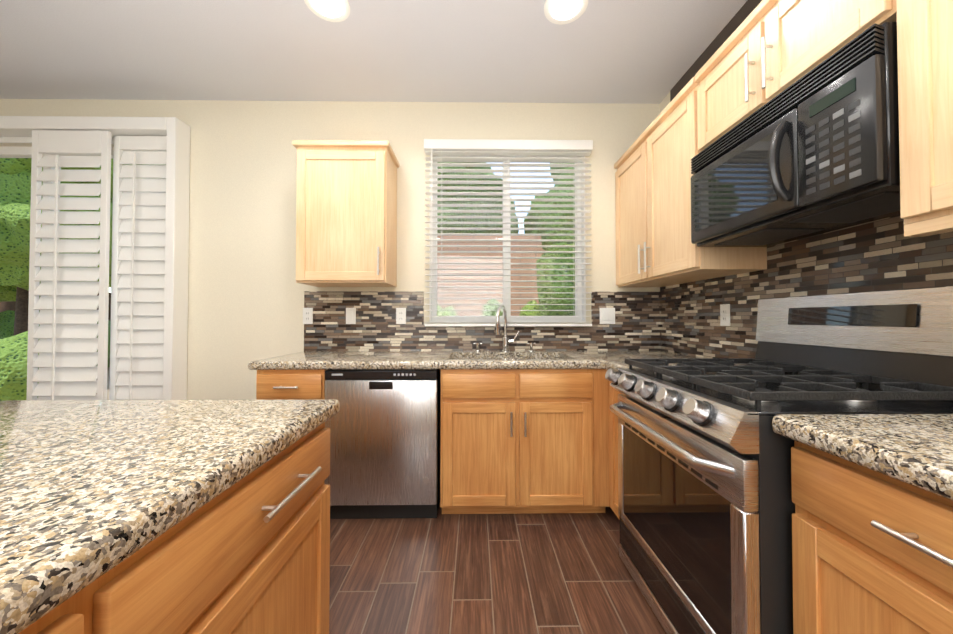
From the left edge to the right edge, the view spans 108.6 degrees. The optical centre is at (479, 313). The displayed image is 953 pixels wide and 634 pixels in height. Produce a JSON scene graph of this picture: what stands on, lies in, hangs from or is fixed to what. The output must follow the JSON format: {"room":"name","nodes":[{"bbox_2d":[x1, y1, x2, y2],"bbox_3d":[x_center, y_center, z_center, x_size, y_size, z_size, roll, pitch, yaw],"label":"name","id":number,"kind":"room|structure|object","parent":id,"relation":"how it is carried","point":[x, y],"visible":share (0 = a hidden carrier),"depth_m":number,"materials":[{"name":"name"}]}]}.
{"room":"kitchen","nodes":[
{"label":"kitchen","id":0,"kind":"room"},
{"bbox_2d":[0,99,659,399],"bbox_3d":[-1.619,-0.208,2.606,6.265,2.750,0.150,0,-1,-1],"label":"wall","id":1,"kind":"structure","parent":0,"point":[245,298],"depth_m":2.54,"materials":[{"name":"paint"}]},
{"bbox_2d":[0,137,113,339],"bbox_3d":[-3.251,-0.074,2.558,2.020,2.480,0.122,0,-1,-1],"label":"door frame","id":2,"kind":"structure","parent":1,"relation":"attached to","point":[14,152],"depth_m":2.57,"materials":[{"name":"white"}]},
{"bbox_2d":[26,130,111,399],"bbox_3d":[-2.883,-0.072,2.382,0.528,2.432,0.098,0,-1,-1],"label":"shutter panel","id":3,"kind":"object","parent":1,"relation":"attached to","point":[69,343],"visible":0.69,"depth_m":2.40,"materials":[{"name":"white wood"}]},
{"bbox_2d":[0,116,189,399],"bbox_3d":[-3.250,-0.109,2.443,2.220,2.548,0.128,0,-1,-1],"label":"frame","id":4,"kind":"object","parent":1,"relation":"attached to","point":[175,131],"visible":0.75,"depth_m":2.41,"materials":[{"name":"white wood"}]},
{"bbox_2d":[109,136,166,399],"bbox_3d":[-2.429,-0.071,2.450,0.444,2.432,0.089,0,-1,-1],"label":"shutter panel","id":5,"kind":"object","parent":1,"relation":"attached to","point":[137,285],"visible":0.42,"depth_m":2.47,"materials":[{"name":"white wood"}]},
{"bbox_2d":[292,140,399,286],"bbox_3d":[-0.903,-0.659,2.365,0.625,0.925,0.359,0,-1,-1],"label":"upper cabinet","id":6,"kind":"object","parent":1,"relation":"attached to","point":[346,214],"visible":1,"depth_m":2.23,"materials":[{"name":"brown wood"}]},
{"bbox_2d":[304,291,659,350],"bbox_3d":[0.029,0.043,2.543,2.640,0.475,0.008,0,-1,-1],"label":"tile backsplash","id":7,"kind":"structure","parent":1,"relation":"attached to","point":[636,326],"depth_m":2.53,"materials":[{"name":"tile"}]},
{"bbox_2d":[303,308,312,323],"bbox_3d":[-1.262,0.021,2.519,0.072,0.120,0.008,0,-1,-1],"label":"electrical outlet","id":8,"kind":"object","parent":7,"relation":"attached to","point":[307,315],"visible":1,"depth_m":2.52,"materials":[{"name":"white plastic"}]},
{"bbox_2d":[346,308,355,323],"bbox_3d":[-0.947,0.021,2.522,0.072,0.120,0.008,0,-1,-1],"label":"electrical outlet","id":9,"kind":"object","parent":7,"relation":"attached to","point":[350,315],"visible":1,"depth_m":2.52,"materials":[{"name":"white plastic"}]},
{"bbox_2d":[396,308,405,323],"bbox_3d":[-0.578,0.021,2.527,0.072,0.120,0.008,0,-1,-1],"label":"electrical outlet","id":10,"kind":"object","parent":7,"relation":"attached to","point":[400,315],"visible":1,"depth_m":2.52,"materials":[{"name":"white plastic"}]},
{"bbox_2d":[600,308,614,323],"bbox_3d":[0.954,0.021,2.546,0.115,0.120,0.008,0,-1,-1],"label":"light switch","id":11,"kind":"object","parent":7,"relation":"attached to","point":[607,315],"visible":1,"depth_m":2.54,"materials":[{"name":"white plastic"}]},
{"bbox_2d":[429,155,585,322],"bbox_3d":[0.213,-0.580,2.625,1.168,1.303,0.128,0,-1,-1],"label":"window","id":12,"kind":"structure","parent":1,"relation":"in","point":[512,319],"depth_m":2.63,"materials":[{"name":"white"}]},
{"bbox_2d":[424,139,592,325],"bbox_3d":[0.214,-0.586,2.522,1.240,1.367,0.070,0,-1,-1],"label":"window blinds","id":13,"kind":"object","parent":12,"relation":"attached to","point":[490,147],"visible":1,"depth_m":2.51,"materials":[{"name":"white plastic"}]},
{"bbox_2d":[0,0,746,103],"bbox_3d":[-1.585,-1.677,-0.154,6.265,0.100,5.715,0,-1,-1],"label":"ceiling","id":14,"kind":"structure","parent":0,"point":[596,51],"depth_m":2.07,"materials":[{"name":"paint"}]},
{"bbox_2d":[304,0,349,21],"bbox_3d":[-0.781,-1.590,1.758,0.224,0.012,0.224,0,-1,-1],"label":"recessed light","id":15,"kind":"object","parent":14,"relation":"in","point":[333,10],"visible":1,"depth_m":1.79,"materials":[{"name":"white"}]},
{"bbox_2d":[544,0,587,24],"bbox_3d":[0.449,-1.590,1.773,0.224,0.012,0.224,0,-1,-1],"label":"recessed light","id":16,"kind":"object","parent":14,"relation":"in","point":[560,12],"visible":1,"depth_m":1.79,"materials":[{"name":"white"}]},
{"bbox_2d":[329,504,665,633],"bbox_3d":[-1.585,1.173,-0.199,6.265,0.100,5.715,0,-1,-1],"label":"floor","id":17,"kind":"structure","parent":0,"point":[543,573],"depth_m":1.49,"materials":[{"name":"brown wood"}]},
{"bbox_2d":[18,422,329,633],"bbox_3d":[-1.179,0.703,-0.174,1.618,0.841,2.280,0,-1,-1],"label":"base cabinet","id":18,"kind":"object","parent":17,"relation":"on","point":[249,553],"visible":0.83,"depth_m":0.59,"materials":[{"name":"brown wood"}]},
{"bbox_2d":[0,399,339,633],"bbox_3d":[-1.208,0.257,-0.167,1.620,0.048,2.340,0,-1,-1],"label":"countertop","id":19,"kind":"structure","parent":18,"relation":"on","point":[91,491],"depth_m":0.53,"materials":[{"name":"stone"}]},
{"bbox_2d":[256,370,325,399],"bbox_3d":[-1.052,0.740,2.193,0.375,0.840,0.633,0,-1,-1],"label":"base cabinet","id":20,"kind":"object","parent":17,"relation":"on","point":[270,384],"depth_m":1.88,"materials":[{"name":"brown wood"}]},
{"bbox_2d":[325,370,440,518],"bbox_3d":[-0.546,0.742,2.189,0.618,0.838,0.618,0,-1,-1],"label":"dishwasher","id":21,"kind":"object","parent":17,"relation":"on","point":[384,426],"visible":0.9,"depth_m":1.88,"materials":[{"name":"silver metal"}]},
{"bbox_2d":[564,369,587,512],"bbox_3d":[0.998,0.741,2.228,0.716,0.840,0.613,0,-1,-1],"label":"base cabinet","id":22,"kind":"object","parent":17,"relation":"on","point":[575,380],"depth_m":1.90,"materials":[{"name":"brown wood"}]},
{"bbox_2d":[588,369,621,519],"bbox_3d":[1.003,0.734,1.776,0.716,0.840,0.332,0,-1,-1],"label":"base cabinet","id":23,"kind":"object","parent":17,"relation":"on","point":[602,423],"depth_m":1.92,"materials":[{"name":"brown wood"}]},
{"bbox_2d":[248,350,744,369],"bbox_3d":[0.045,0.293,2.069,2.631,0.048,0.930,0,-1,-1],"label":"countertop","id":24,"kind":"structure","parent":23,"relation":"on","point":[448,359],"depth_m":1.97,"materials":[{"name":"stone"}]},
{"bbox_2d":[474,343,481,350],"bbox_3d":[-0.010,0.244,2.463,0.060,0.060,0.040,0,-1,-1],"label":"faucet handle","id":25,"kind":"object","parent":24,"relation":"on","point":[477,346],"visible":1,"depth_m":2.45,"materials":[{"name":"silver metal"}]},
{"bbox_2d":[496,305,519,351],"bbox_3d":[0.201,0.107,2.388,0.185,0.330,0.220,0,-1,-1],"label":"faucet","id":26,"kind":"object","parent":24,"relation":"on","point":[506,340],"visible":1,"depth_m":2.45,"materials":[{"name":"silver metal"}]},
{"bbox_2d":[527,343,534,350],"bbox_3d":[0.375,0.244,2.468,0.060,0.060,0.040,0,-1,-1],"label":"faucet handle","id":27,"kind":"object","parent":24,"relation":"on","point":[531,346],"visible":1,"depth_m":2.46,"materials":[{"name":"silver metal"}]},
{"bbox_2d":[605,287,952,633],"bbox_3d":[0.973,0.538,1.225,0.790,1.215,0.754,0,-1,-1],"label":"range","id":28,"kind":"object","parent":17,"relation":"on","point":[706,507],"visible":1,"depth_m":1.05,"materials":[{"name":"silver metal"}]},
{"bbox_2d":[791,441,952,633],"bbox_3d":[1.066,0.713,0.489,0.623,0.840,0.692,0,-1,-1],"label":"base cabinet","id":29,"kind":"object","parent":17,"relation":"on","point":[872,551],"visible":0.94,"depth_m":0.65,"materials":[{"name":"brown wood"}]},
{"bbox_2d":[772,414,952,500],"bbox_3d":[1.061,0.256,-0.208,0.656,0.048,2.104,0,-1,-1],"label":"countertop","id":30,"kind":"structure","parent":29,"relation":"on","point":[915,450],"depth_m":0.68,"materials":[{"name":"stone"}]},
{"bbox_2d":[659,0,761,112],"bbox_3d":[1.470,-0.252,-0.139,0.154,2.750,5.415,0,-1,-1],"label":"wall","id":31,"kind":"structure","parent":0,"point":[748,7],"depth_m":2.00,"materials":[{"name":"paint"}]},
{"bbox_2d":[614,77,766,286],"bbox_3d":[1.178,-0.663,2.100,0.378,0.925,0.938,0,-1,-1],"label":"upper cabinet","id":32,"kind":"object","parent":31,"relation":"attached to","point":[655,247],"visible":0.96,"depth_m":1.91,"materials":[{"name":"brown wood"}]},
{"bbox_2d":[695,0,896,151],"bbox_3d":[1.188,-0.950,1.251,0.378,0.380,0.756,0,-1,-1],"label":"upper cabinet","id":33,"kind":"object","parent":31,"relation":"attached to","point":[767,51],"visible":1,"depth_m":1.21,"materials":[{"name":"brown wood"}]},
{"bbox_2d":[691,22,899,246],"bbox_3d":[1.153,-0.526,1.244,0.430,0.424,0.752,0,-1,-1],"label":"over-the-range microwave","id":34,"kind":"object","parent":33,"relation":"attached to","point":[814,151],"visible":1,"depth_m":1.06,"materials":[{"name":"black plastic"}]},
{"bbox_2d":[660,214,952,364],"bbox_3d":[1.384,0.086,0.655,0.008,0.900,3.815,0,-1,-1],"label":"tile backsplash","id":35,"kind":"structure","parent":31,"relation":"attached to","point":[884,254],"depth_m":1.45,"materials":[{"name":"tile"}]},
{"bbox_2d":[720,304,729,325],"bbox_3d":[1.360,0.011,1.893,0.008,0.120,0.072,0,-1,-1],"label":"electrical outlet","id":36,"kind":"object","parent":35,"relation":"attached to","point":[724,314],"visible":1,"depth_m":1.89,"materials":[{"name":"white plastic"}]},
{"bbox_2d":[896,0,952,231],"bbox_3d":[1.215,-0.689,0.521,0.342,0.926,0.685,0,-1,-1],"label":"upper cabinet","id":37,"kind":"object","parent":31,"relation":"attached to","point":[925,62],"depth_m":0.80,"materials":[{"name":"brown wood"}]},
{"label":"outside","id":38,"kind":"structure","parent":0,"visible":0},
{"bbox_2d":[96,367,109,399],"bbox_3d":[-5.132,1.407,13.232,34.000,0.100,21.235,0,-1,-1],"label":"ground","id":39,"kind":"structure","parent":38,"point":[108,376],"depth_m":6.23,"materials":[{"name":"beige concrete"}]},
{"bbox_2d":[0,331,38,399],"bbox_3d":[-5.719,0.786,4.226,1.294,1.180,0.997,0,-1,-1],"label":"tree","id":40,"kind":"object","parent":39,"relation":"on","point":[13,367],"visible":0.38,"depth_m":3.90,"materials":[{"name":"green plant"}]},
{"bbox_2d":[0,310,110,366],"bbox_3d":[-9.527,0.680,7.721,2.935,1.534,1.253,0,-1,-1],"label":"tree","id":41,"kind":"object","parent":39,"relation":"on","point":[7,317],"visible":0.02,"depth_m":7.31,"materials":[{"name":"green plant"}]},
{"bbox_2d":[0,293,120,320],"bbox_3d":[-12.027,0.384,8.681,20.100,1.800,0.200,0,-1,-1],"label":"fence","id":42,"kind":"object","parent":39,"relation":"on","point":[6,305],"depth_m":8.59,"materials":[{"name":"brown wood"}]},
{"bbox_2d":[0,158,146,335],"bbox_3d":[-7.709,-1.654,5.819,4.823,5.785,3.489,0,-1,-1],"label":"tree","id":43,"kind":"object","parent":39,"relation":"on","point":[15,190],"visible":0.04,"depth_m":4.70,"materials":[{"name":"green plant"}]},
{"bbox_2d":[437,305,456,315],"bbox_3d":[-0.359,0.466,3.817,0.981,1.474,0.651,0,-1,-1],"label":"tree","id":44,"kind":"object","parent":39,"relation":"on","point":[446,313],"depth_m":3.77,"materials":[{"name":"green plant"}]},
{"bbox_2d":[437,162,518,232],"bbox_3d":[-1.026,-1.032,6.377,3.583,4.558,2.547,0,-1,-1],"label":"tree","id":45,"kind":"object","parent":39,"relation":"on","point":[473,208],"depth_m":5.64,"materials":[{"name":"green plant"}]},
{"bbox_2d":[437,236,543,315],"bbox_3d":[2.525,0.108,4.511,8.900,2.220,0.200,0,-1,-1],"label":"wall","id":46,"kind":"structure","parent":39,"relation":"on","point":[490,295],"depth_m":4.39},
{"bbox_2d":[482,299,502,315],"bbox_3d":[0.081,0.509,3.892,0.623,1.343,0.466,0,-1,-1],"label":"bush","id":47,"kind":"object","parent":39,"relation":"on","point":[486,307],"depth_m":3.77,"materials":[{"name":"green plant"}]},
{"bbox_2d":[520,300,539,315],"bbox_3d":[0.546,0.516,3.908,0.563,1.327,0.420,0,-1,-1],"label":"bush","id":48,"kind":"object","parent":39,"relation":"on","point":[531,307],"depth_m":3.81,"materials":[{"name":"green plant"}]},
{"bbox_2d":[524,163,573,233],"bbox_3d":[2.614,-1.188,6.467,3.516,4.872,3.093,0,-1,-1],"label":"tree","id":49,"kind":"object","parent":39,"relation":"on","point":[541,208],"depth_m":6.34,"materials":[{"name":"green plant"}]},
{"bbox_2d":[536,190,574,315],"bbox_3d":[1.048,-0.117,3.848,0.828,2.648,0.666,0,-1,-1],"label":"tree","id":50,"kind":"object","parent":39,"relation":"on","point":[556,295],"depth_m":3.67,"materials":[{"name":"green plant"}]}
]}

